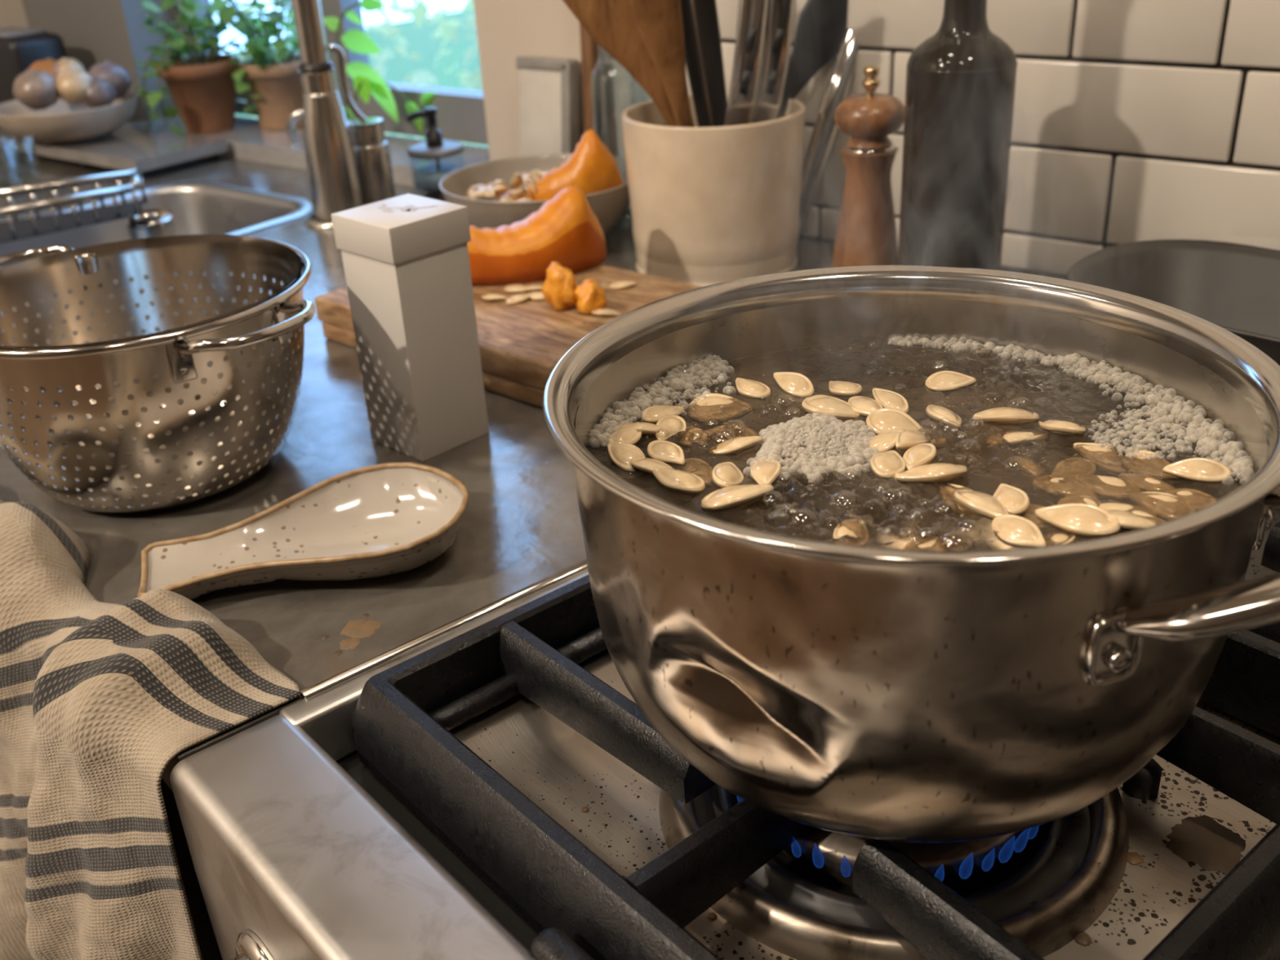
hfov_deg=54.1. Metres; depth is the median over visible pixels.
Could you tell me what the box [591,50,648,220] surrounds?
glass jar
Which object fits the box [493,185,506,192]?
pumpkin seed
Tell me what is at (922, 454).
pumpkin seed
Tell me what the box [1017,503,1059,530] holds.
pumpkin seed
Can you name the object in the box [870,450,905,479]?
pumpkin seed
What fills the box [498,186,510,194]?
pumpkin seed
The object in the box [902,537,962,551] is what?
pumpkin seed
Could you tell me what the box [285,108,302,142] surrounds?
tap
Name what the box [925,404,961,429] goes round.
pumpkin seed
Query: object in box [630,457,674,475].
pumpkin seed
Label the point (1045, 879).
burner
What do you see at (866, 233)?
pepper mill
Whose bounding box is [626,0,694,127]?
wooden spoon
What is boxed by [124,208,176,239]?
sink drain
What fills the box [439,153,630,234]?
bowl
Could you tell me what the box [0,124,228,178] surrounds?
cutting board
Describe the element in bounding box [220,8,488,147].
window view
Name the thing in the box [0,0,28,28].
wall
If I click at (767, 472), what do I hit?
pumpkin seed
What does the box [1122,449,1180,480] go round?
pumpkin seed
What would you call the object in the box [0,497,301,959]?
tea towel
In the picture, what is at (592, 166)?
chunk
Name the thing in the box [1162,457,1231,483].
pumpkin seed
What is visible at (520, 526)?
countertop
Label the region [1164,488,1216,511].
pumpkin seed
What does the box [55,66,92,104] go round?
onion
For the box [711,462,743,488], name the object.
pumpkin seed
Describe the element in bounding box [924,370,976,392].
pumpkin seed
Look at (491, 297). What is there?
pumpkin seed
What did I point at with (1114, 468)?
pumpkin seed
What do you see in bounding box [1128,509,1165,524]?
pumpkin seed
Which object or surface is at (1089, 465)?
pumpkin seed
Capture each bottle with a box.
[409,152,464,199]
[897,0,1017,270]
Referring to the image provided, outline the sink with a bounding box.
[0,181,312,268]
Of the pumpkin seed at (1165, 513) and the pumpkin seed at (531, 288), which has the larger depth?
the pumpkin seed at (531, 288)
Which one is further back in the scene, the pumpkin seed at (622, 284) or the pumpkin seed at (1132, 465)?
the pumpkin seed at (622, 284)
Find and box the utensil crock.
[621,93,804,286]
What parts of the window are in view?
sill, frame rail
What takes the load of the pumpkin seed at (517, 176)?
on the pumpkin pulp
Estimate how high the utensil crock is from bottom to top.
0.133 m
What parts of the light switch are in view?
panel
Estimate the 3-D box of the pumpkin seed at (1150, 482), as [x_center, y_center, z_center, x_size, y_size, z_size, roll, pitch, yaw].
[0.180,0.002,0.443,0.012,0.006,0.023,-24,33,-35]
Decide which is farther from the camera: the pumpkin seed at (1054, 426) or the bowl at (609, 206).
the bowl at (609, 206)
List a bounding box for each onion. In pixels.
[13,68,58,110]
[29,57,61,99]
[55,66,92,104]
[56,57,84,71]
[84,76,116,108]
[88,61,131,100]
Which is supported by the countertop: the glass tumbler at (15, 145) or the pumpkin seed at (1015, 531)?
the glass tumbler at (15, 145)
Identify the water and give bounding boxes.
[588,335,1254,551]
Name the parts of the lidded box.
lid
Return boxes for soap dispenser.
[405,106,464,199]
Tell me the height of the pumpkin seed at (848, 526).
0.006 m
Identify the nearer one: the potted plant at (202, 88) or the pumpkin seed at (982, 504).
the pumpkin seed at (982, 504)
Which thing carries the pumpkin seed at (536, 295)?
on the cutting board at (521, 344)
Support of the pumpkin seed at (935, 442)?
on the water
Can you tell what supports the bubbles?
on the water
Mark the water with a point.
(940, 434)
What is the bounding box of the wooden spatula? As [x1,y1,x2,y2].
[562,0,677,127]
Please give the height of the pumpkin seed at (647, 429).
0.006 m
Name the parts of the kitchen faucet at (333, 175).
lever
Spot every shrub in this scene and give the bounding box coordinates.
[210,0,438,118]
[364,0,487,147]
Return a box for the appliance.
[0,26,67,103]
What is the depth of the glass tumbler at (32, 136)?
1.52 m
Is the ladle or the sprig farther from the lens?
the sprig
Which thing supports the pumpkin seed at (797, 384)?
on the water
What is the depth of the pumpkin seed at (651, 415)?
0.51 m
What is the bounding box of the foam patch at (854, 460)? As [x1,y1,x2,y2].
[742,413,879,482]
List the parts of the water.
foam edge, foam edge, foam edge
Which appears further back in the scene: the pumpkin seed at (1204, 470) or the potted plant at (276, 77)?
the potted plant at (276, 77)
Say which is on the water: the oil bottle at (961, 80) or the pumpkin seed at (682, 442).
the pumpkin seed at (682, 442)
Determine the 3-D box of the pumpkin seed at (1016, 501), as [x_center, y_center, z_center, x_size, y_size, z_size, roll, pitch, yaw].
[0.128,0.007,0.430,0.013,0.006,0.018,13,31,28]
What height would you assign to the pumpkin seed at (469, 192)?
0.012 m
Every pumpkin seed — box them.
[465,188,476,199]
[470,188,484,198]
[471,184,490,190]
[480,186,497,195]
[481,293,507,301]
[484,186,495,197]
[491,179,506,186]
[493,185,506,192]
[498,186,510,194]
[499,195,514,201]
[504,284,528,293]
[506,293,532,304]
[509,172,526,188]
[509,191,523,200]
[511,184,528,190]
[512,173,524,184]
[514,198,527,201]
[517,187,526,198]
[519,199,532,201]
[522,172,534,184]
[523,284,542,292]
[528,177,537,192]
[528,291,545,300]
[532,169,542,182]
[535,169,543,175]
[591,308,620,316]
[607,442,645,473]
[608,422,641,445]
[609,280,635,288]
[613,422,662,436]
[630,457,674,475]
[641,405,684,423]
[647,440,684,466]
[652,466,705,493]
[655,414,686,441]
[671,426,708,448]
[679,457,713,487]
[686,393,752,424]
[701,484,773,511]
[705,423,757,446]
[709,435,763,456]
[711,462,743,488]
[735,377,770,399]
[750,458,781,484]
[773,372,814,399]
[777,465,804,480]
[801,395,866,420]
[828,380,862,396]
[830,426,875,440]
[832,518,869,546]
[847,395,883,417]
[859,429,905,457]
[866,407,926,435]
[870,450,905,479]
[871,387,909,413]
[893,462,967,484]
[895,429,931,448]
[902,443,937,470]
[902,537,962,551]
[922,426,946,449]
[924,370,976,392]
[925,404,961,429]
[938,482,982,520]
[953,488,1008,519]
[972,406,1039,426]
[986,430,1050,448]
[991,514,1045,547]
[992,483,1029,515]
[1011,456,1044,479]
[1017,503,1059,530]
[1021,532,1075,548]
[1031,475,1096,498]
[1034,503,1120,537]
[1037,419,1085,435]
[1051,457,1096,479]
[1056,494,1102,506]
[1072,442,1128,475]
[1075,473,1140,500]
[1097,502,1157,516]
[1104,509,1155,531]
[1118,471,1175,493]
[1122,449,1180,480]
[1128,492,1195,521]
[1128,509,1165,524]
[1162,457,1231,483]
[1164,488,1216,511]
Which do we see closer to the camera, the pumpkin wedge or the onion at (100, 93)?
the pumpkin wedge
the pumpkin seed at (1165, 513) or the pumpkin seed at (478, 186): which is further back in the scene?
the pumpkin seed at (478, 186)
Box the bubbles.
[653,339,1031,551]
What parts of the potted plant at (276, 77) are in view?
stem, stem, stem, stem, stem, flower pot, stem, stem, stem, stem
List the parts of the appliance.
plate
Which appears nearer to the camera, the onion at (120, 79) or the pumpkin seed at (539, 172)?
the pumpkin seed at (539, 172)
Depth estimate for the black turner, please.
1.07 m
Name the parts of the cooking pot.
loop handle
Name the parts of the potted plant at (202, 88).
stem, stem, stem, stem, stem, stem, stem, stem, stem, flower pot, stem, stem, stem, stem, stem, stem, stem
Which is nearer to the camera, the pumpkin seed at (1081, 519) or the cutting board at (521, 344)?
the pumpkin seed at (1081, 519)
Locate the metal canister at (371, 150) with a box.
[347,117,395,204]
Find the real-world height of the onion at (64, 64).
0.039 m
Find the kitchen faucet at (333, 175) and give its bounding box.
[291,0,367,229]
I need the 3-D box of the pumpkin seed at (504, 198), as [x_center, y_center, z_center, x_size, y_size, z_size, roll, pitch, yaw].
[-0.122,-0.253,1.143,0.019,0.009,0.012,-25,34,-36]
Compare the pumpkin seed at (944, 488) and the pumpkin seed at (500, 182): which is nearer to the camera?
the pumpkin seed at (944, 488)
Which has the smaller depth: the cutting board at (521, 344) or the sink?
the cutting board at (521, 344)
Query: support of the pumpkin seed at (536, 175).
on the pumpkin pulp
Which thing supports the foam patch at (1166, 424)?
on the water
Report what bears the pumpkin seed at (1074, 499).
on the water
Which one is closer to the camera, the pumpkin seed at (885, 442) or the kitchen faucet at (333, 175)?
the pumpkin seed at (885, 442)
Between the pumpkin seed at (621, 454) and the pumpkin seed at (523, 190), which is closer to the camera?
the pumpkin seed at (621, 454)
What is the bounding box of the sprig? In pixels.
[323,0,435,133]
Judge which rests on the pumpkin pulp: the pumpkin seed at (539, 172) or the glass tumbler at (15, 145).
the pumpkin seed at (539, 172)
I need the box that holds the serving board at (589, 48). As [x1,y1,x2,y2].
[579,22,604,143]
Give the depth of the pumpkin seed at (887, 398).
0.51 m
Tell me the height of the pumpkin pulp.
0.036 m
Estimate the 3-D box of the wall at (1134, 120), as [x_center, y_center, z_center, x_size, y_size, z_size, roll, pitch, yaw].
[0.289,-0.530,0.983,2.970,2.500,0.140,17,33,34]
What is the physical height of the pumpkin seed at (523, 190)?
0.015 m
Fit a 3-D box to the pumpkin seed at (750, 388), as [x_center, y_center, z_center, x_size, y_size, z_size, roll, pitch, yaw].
[0.046,-0.038,0.527,0.019,0.006,0.013,14,31,30]
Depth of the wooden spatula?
0.99 m
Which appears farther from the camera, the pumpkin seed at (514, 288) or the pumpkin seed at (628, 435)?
the pumpkin seed at (514, 288)
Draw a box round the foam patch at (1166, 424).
[1087,408,1198,459]
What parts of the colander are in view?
handle, handle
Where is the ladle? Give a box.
[680,0,711,127]
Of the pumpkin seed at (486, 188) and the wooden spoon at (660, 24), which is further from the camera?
the pumpkin seed at (486, 188)
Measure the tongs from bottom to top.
0.243 m
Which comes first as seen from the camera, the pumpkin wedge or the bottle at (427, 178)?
the pumpkin wedge
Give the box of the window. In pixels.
[124,0,489,186]
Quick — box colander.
[0,234,315,513]
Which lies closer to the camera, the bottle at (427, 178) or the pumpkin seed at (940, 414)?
the pumpkin seed at (940, 414)
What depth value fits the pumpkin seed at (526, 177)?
1.18 m
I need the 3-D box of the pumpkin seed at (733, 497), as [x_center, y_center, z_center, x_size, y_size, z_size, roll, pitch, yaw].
[0.034,0.006,0.439,0.023,0.008,0.018,7,29,20]
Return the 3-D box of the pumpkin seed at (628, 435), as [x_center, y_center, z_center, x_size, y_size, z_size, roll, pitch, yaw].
[-0.005,-0.017,0.491,0.012,0.006,0.021,17,33,35]
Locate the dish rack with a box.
[0,168,147,244]
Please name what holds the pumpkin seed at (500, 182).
on the pumpkin pulp
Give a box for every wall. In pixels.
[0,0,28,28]
[22,0,1279,277]
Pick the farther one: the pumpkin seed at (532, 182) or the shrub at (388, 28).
the shrub at (388, 28)
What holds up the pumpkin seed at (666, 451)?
on the water
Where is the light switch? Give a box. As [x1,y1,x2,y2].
[515,56,579,155]
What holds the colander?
on the countertop
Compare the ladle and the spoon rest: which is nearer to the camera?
the spoon rest
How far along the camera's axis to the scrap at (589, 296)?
0.90 m
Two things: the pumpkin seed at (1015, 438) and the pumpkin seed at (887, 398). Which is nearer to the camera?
the pumpkin seed at (1015, 438)
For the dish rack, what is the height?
0.050 m
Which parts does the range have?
panel, tray rail, tray rail, pan grate, pan grate, grate frame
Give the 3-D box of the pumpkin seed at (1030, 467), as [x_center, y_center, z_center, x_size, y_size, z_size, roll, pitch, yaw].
[0.142,-0.004,0.459,0.012,0.007,0.021,-1,27,4]
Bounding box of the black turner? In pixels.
[776,0,848,119]
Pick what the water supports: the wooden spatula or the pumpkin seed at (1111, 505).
the pumpkin seed at (1111, 505)
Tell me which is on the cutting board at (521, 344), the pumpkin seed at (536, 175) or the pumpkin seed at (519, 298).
the pumpkin seed at (519, 298)
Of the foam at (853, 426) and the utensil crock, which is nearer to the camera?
the foam at (853, 426)
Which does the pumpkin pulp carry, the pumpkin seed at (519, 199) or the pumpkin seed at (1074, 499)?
the pumpkin seed at (519, 199)
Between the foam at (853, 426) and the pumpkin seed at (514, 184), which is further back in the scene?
the pumpkin seed at (514, 184)
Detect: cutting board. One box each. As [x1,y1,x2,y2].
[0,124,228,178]
[314,264,702,408]
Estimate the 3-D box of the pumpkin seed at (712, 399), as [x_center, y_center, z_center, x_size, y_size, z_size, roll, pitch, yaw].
[0.032,-0.030,0.521,0.025,0.009,0.018,-21,32,-31]
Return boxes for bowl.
[0,90,137,144]
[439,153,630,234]
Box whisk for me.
[796,29,863,246]
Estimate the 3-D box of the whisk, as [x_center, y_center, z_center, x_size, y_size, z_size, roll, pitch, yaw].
[0.167,-0.315,1.091,0.102,0.234,0.017,-11,28,-14]
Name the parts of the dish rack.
rail, rail, tray plate, rail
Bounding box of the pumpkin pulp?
[496,190,532,201]
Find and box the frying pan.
[1066,239,1279,365]
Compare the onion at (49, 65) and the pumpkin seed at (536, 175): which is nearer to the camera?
the pumpkin seed at (536, 175)
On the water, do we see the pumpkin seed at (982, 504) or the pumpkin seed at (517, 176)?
the pumpkin seed at (982, 504)
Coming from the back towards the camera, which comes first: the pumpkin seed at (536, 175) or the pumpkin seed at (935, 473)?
the pumpkin seed at (536, 175)
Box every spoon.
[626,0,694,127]
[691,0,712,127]
[693,0,727,127]
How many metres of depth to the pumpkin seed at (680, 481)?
0.45 m
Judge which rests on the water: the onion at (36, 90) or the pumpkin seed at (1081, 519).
the pumpkin seed at (1081, 519)
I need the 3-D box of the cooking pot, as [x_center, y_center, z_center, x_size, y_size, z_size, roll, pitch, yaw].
[0.110,0.025,0.481,0.284,0.149,0.261,0,27,7]
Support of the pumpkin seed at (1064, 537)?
on the water
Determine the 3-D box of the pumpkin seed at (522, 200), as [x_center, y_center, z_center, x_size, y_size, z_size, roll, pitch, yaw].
[-0.105,-0.248,1.135,0.017,0.014,0.011,0,27,7]
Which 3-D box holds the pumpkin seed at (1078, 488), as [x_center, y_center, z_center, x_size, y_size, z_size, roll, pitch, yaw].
[0.149,0.003,0.444,0.016,0.006,0.020,-11,28,-14]
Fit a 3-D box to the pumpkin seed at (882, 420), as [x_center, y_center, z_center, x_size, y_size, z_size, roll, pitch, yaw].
[0.100,-0.021,0.488,0.022,0.010,0.016,-7,27,-7]
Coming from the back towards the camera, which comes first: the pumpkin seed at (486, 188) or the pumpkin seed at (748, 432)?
the pumpkin seed at (486, 188)
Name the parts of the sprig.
stem, stem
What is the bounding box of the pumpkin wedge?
[467,185,606,284]
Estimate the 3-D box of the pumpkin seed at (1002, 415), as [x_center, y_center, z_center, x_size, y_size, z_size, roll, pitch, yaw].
[0.142,-0.025,0.489,0.028,0.008,0.014,-4,27,-2]
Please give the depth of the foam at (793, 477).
0.46 m
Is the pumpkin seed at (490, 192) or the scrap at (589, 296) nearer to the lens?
the scrap at (589, 296)
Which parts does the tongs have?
arm, arm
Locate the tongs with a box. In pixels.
[723,0,795,126]
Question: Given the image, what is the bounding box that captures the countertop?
[0,147,1066,791]
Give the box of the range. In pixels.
[169,506,1279,959]
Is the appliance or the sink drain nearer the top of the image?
the appliance
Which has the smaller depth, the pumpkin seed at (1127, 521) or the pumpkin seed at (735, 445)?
the pumpkin seed at (1127, 521)
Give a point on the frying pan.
(1234, 287)
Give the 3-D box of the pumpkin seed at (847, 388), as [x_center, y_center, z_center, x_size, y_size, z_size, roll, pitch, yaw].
[0.085,-0.038,0.523,0.018,0.006,0.013,14,32,30]
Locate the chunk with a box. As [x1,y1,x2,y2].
[528,128,623,200]
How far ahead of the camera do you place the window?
1.57 m
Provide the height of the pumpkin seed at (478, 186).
0.006 m
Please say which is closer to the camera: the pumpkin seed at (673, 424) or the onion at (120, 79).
the pumpkin seed at (673, 424)
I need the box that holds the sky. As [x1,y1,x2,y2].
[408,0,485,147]
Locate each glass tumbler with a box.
[0,133,39,181]
[0,135,24,188]
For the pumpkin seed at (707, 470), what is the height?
0.006 m
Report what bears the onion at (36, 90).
in the bowl at (63, 122)
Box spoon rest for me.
[137,462,468,599]
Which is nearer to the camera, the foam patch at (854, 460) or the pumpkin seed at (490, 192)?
the foam patch at (854, 460)
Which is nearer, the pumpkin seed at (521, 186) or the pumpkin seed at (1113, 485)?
the pumpkin seed at (1113, 485)
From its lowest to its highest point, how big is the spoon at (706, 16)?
0.322 m
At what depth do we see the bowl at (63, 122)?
1.60 m
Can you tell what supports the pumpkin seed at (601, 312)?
on the cutting board at (521, 344)
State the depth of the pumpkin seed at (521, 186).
1.22 m
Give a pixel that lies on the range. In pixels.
(299, 851)
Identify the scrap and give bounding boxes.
[541,261,577,311]
[573,278,606,315]
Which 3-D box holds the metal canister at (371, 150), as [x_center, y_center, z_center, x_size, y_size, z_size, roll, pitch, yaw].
[-0.286,-0.336,1.337,0.053,0.092,0.053,-23,33,-34]
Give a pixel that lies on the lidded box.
(406, 259)
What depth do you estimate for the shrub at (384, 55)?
4.72 m
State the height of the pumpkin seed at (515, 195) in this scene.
0.013 m
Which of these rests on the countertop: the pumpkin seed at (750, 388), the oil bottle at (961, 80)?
the oil bottle at (961, 80)
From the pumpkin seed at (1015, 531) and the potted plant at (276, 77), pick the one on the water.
the pumpkin seed at (1015, 531)
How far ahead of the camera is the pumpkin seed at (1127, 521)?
0.41 m
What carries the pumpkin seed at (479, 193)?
on the pumpkin pulp
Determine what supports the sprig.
on the window
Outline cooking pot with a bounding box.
[542,265,1279,843]
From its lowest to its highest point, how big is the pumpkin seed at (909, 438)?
0.007 m
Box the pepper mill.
[831,65,904,267]
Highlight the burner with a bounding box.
[693,783,1089,931]
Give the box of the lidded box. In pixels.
[331,193,488,461]
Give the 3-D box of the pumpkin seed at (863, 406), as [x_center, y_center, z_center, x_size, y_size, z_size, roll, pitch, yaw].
[0.091,-0.029,0.504,0.012,0.006,0.022,-7,27,-8]
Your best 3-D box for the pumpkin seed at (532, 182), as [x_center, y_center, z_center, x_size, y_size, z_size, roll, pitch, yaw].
[-0.098,-0.275,1.166,0.009,0.011,0.021,-5,27,-4]
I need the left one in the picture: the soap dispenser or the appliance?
the appliance
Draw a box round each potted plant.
[133,0,259,136]
[210,0,302,130]
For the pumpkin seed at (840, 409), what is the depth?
0.50 m
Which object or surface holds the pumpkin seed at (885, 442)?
on the water

